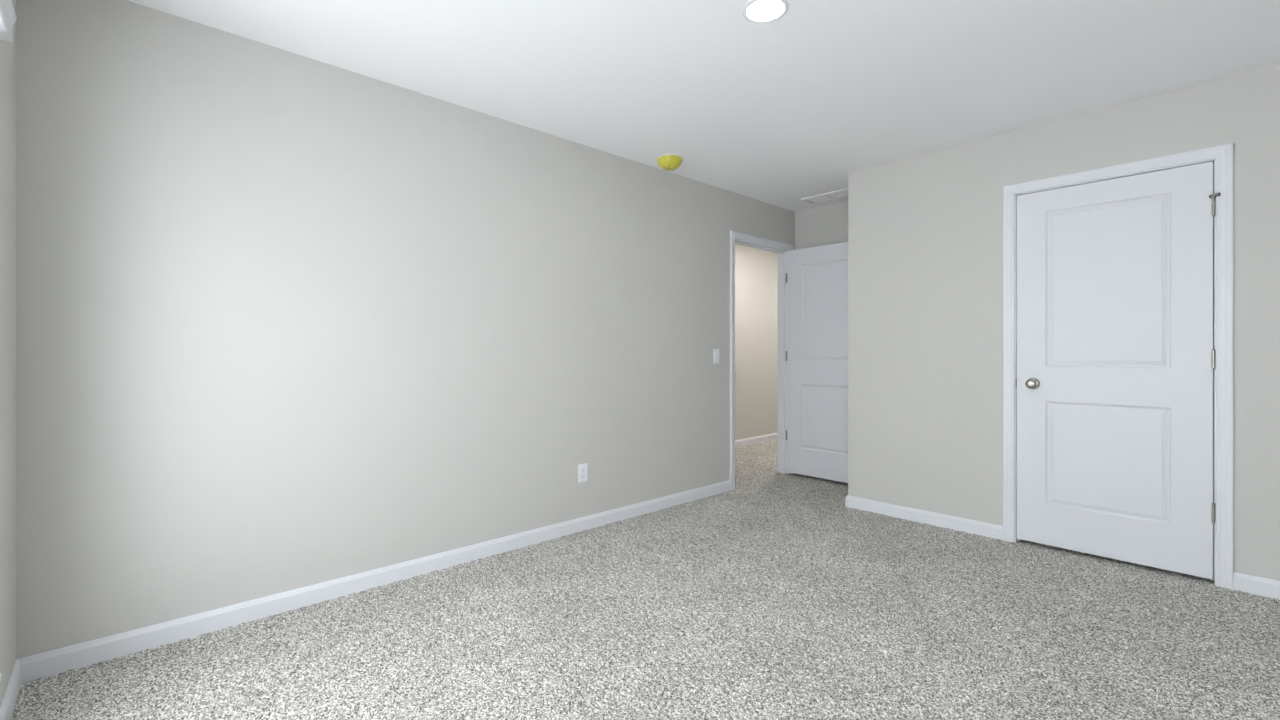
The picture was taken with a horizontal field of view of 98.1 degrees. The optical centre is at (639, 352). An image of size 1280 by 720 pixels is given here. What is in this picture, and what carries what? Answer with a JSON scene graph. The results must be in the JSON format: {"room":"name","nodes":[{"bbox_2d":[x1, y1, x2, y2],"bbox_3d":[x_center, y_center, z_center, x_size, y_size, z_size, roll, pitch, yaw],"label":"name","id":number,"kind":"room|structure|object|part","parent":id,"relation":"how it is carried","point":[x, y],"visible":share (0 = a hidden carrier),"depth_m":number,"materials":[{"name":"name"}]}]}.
{"room":"empty bedroom","nodes":[
{"label":"empty bedroom","id":0,"kind":"room"},
{"bbox_2d":[0,0,15,703],"bbox_3d":[-0.575,-0.080,0.124,0.130,2.470,4.915,0,0,-43],"label":"wall","id":1,"kind":"structure","parent":0,"point":[7,49],"depth_m":1.73,"materials":[{"name":"beige paint"}]},
{"bbox_2d":[0,0,16,41],"bbox_3d":[-1.256,-0.945,0.982,0.038,0.080,1.730,0,0,-43],"label":"window valance","id":2,"kind":"object","parent":1,"relation":"attached to","point":[8,17],"visible":1,"depth_m":1.56,"materials":[{"name":"white fabric"}]},
{"bbox_2d":[0,659,21,719],"bbox_3d":[-0.551,1.088,0.204,0.014,0.090,4.600,0,0,-43],"label":"baseboard","id":3,"kind":"structure","parent":1,"relation":"attached to","point":[10,696],"depth_m":1.75,"materials":[{"name":"white paint"}]},
{"bbox_2d":[16,0,794,658],"bbox_3d":[0.301,-0.080,5.054,8.117,2.470,1.355,0,0,-43],"label":"wall","id":4,"kind":"structure","parent":0,"point":[286,320],"depth_m":2.49,"materials":[{"name":"beige paint"}]},
{"bbox_2d":[18,480,730,683],"bbox_3d":[-0.688,1.088,3.204,3.892,0.090,0.014,0,0,-43],"label":"baseboard","id":5,"kind":"structure","parent":4,"relation":"attached to","point":[77,656],"depth_m":2.46,"materials":[{"name":"white paint"}]},
{"bbox_2d":[578,463,586,482],"bbox_3d":[-0.360,0.765,3.512,0.070,0.116,0.008,0,0,-43],"label":"wall outlet","id":6,"kind":"object","parent":4,"relation":"attached to","point":[582,468],"visible":1,"depth_m":3.50,"materials":[{"name":"white plastic"}]},
{"bbox_2d":[713,349,718,363],"bbox_3d":[0.610,0.032,4.409,0.070,0.116,0.011,0,0,-43],"label":"light switch","id":7,"kind":"object","parent":4,"relation":"attached to","point":[715,351],"visible":1,"depth_m":4.40,"materials":[{"name":"white plastic"}]},
{"bbox_2d":[735,433,777,446],"bbox_3d":[1.091,1.088,6.545,4.700,0.090,0.014,0,0,-43],"label":"baseboard","id":8,"kind":"structure","parent":4,"relation":"attached to","point":[763,438],"depth_m":6.85,"materials":[{"name":"white paint"}]},
{"bbox_2d":[730,230,793,489],"bbox_3d":[1.038,0.070,4.891,0.933,2.126,0.149,0,0,-43],"label":"trim","id":9,"kind":"structure","parent":4,"relation":"attached to","point":[738,238],"depth_m":5.14,"materials":[{"name":"white paint"}]},
{"bbox_2d":[786,242,847,482],"bbox_3d":[1.619,0.085,4.816,0.167,2.024,0.849,0,0,-43],"label":"door","id":10,"kind":"structure","parent":4,"relation":"in","point":[816,277],"depth_m":4.86,"materials":[{"name":"white paint"}]},
{"bbox_2d":[11,439,1279,719],"bbox_3d":[1.911,1.126,3.331,7.880,0.012,5.845,0,0,-43],"label":"floor","id":11,"kind":"structure","parent":0,"point":[769,597],"depth_m":2.17,"materials":[{"name":"carpet"}]},
{"bbox_2d":[128,0,1279,211],"bbox_3d":[1.932,-1.375,3.294,8.117,0.120,6.155,0,0,-43],"label":"ceiling","id":12,"kind":"structure","parent":0,"point":[779,112],"depth_m":2.50,"materials":[{"name":"white paint"}]},
{"bbox_2d":[657,154,681,170],"bbox_3d":[0.202,-1.276,3.761,0.170,0.077,0.170,0,0,-43],"label":"smoke detector","id":13,"kind":"object","parent":12,"relation":"attached to","point":[669,162],"visible":1,"depth_m":3.71,"materials":[{"name":"yellow plastic"}]},
{"bbox_2d":[742,0,788,22],"bbox_3d":[0.481,-1.311,2.129,0.176,0.008,0.176,0,0,-43],"label":"recessed light","id":14,"kind":"object","parent":12,"relation":"in","point":[755,11],"visible":1,"depth_m":2.12,"materials":[{"name":"white paint"}]},
{"bbox_2d":[801,188,847,203],"bbox_3d":[1.596,-1.309,4.676,0.210,0.012,0.410,0,0,-43],"label":"ceiling vent","id":15,"kind":"object","parent":12,"relation":"in","point":[843,193],"visible":0.88,"depth_m":4.68,"materials":[{"name":"white metal"}]},
{"bbox_2d":[795,201,847,249],"bbox_3d":[3.056,-0.080,3.548,0.115,2.470,4.600,0,0,-43],"label":"wall","id":16,"kind":"structure","parent":0,"point":[827,224],"depth_m":4.99,"materials":[{"name":"beige paint"}]},
{"bbox_2d":[848,64,1279,580],"bbox_3d":[3.048,-0.080,2.935,0.731,2.470,3.712,0,0,-43],"label":"wall","id":17,"kind":"structure","parent":0,"point":[925,230],"depth_m":3.43,"materials":[{"name":"beige paint"}]},
{"bbox_2d":[845,495,1002,539],"bbox_3d":[2.108,1.088,3.938,0.745,0.090,0.991,0,0,-43],"label":"baseboard","id":18,"kind":"structure","parent":17,"relation":"attached to","point":[969,526],"depth_m":3.63,"materials":[{"name":"white paint"}]},
{"bbox_2d":[1003,143,1232,589],"bbox_3d":[2.538,0.070,3.019,0.132,2.126,0.942,0,0,-43],"label":"trim","id":19,"kind":"structure","parent":17,"relation":"attached to","point":[1221,156],"depth_m":2.74,"materials":[{"name":"white paint"}]},
{"bbox_2d":[1017,161,1220,579],"bbox_3d":[2.499,0.089,2.965,0.101,2.026,0.834,0,0,-43],"label":"door","id":20,"kind":"structure","parent":17,"relation":"in","point":[1116,353],"depth_m":2.94,"materials":[{"name":"white paint"}]},
{"bbox_3d":[2.258,0.182,3.199,0.066,0.065,0.065,0,0,-43],"label":"knob","id":21,"kind":"part","parent":20,"relation":"part of","materials":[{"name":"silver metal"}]},
{"bbox_2d":[1233,572,1279,599],"bbox_3d":[3.427,1.088,1.978,0.014,0.090,1.793,0,0,-43],"label":"baseboard","id":22,"kind":"structure","parent":17,"relation":"attached to","point":[1260,586],"depth_m":2.58,"materials":[{"name":"white paint"}]}
]}

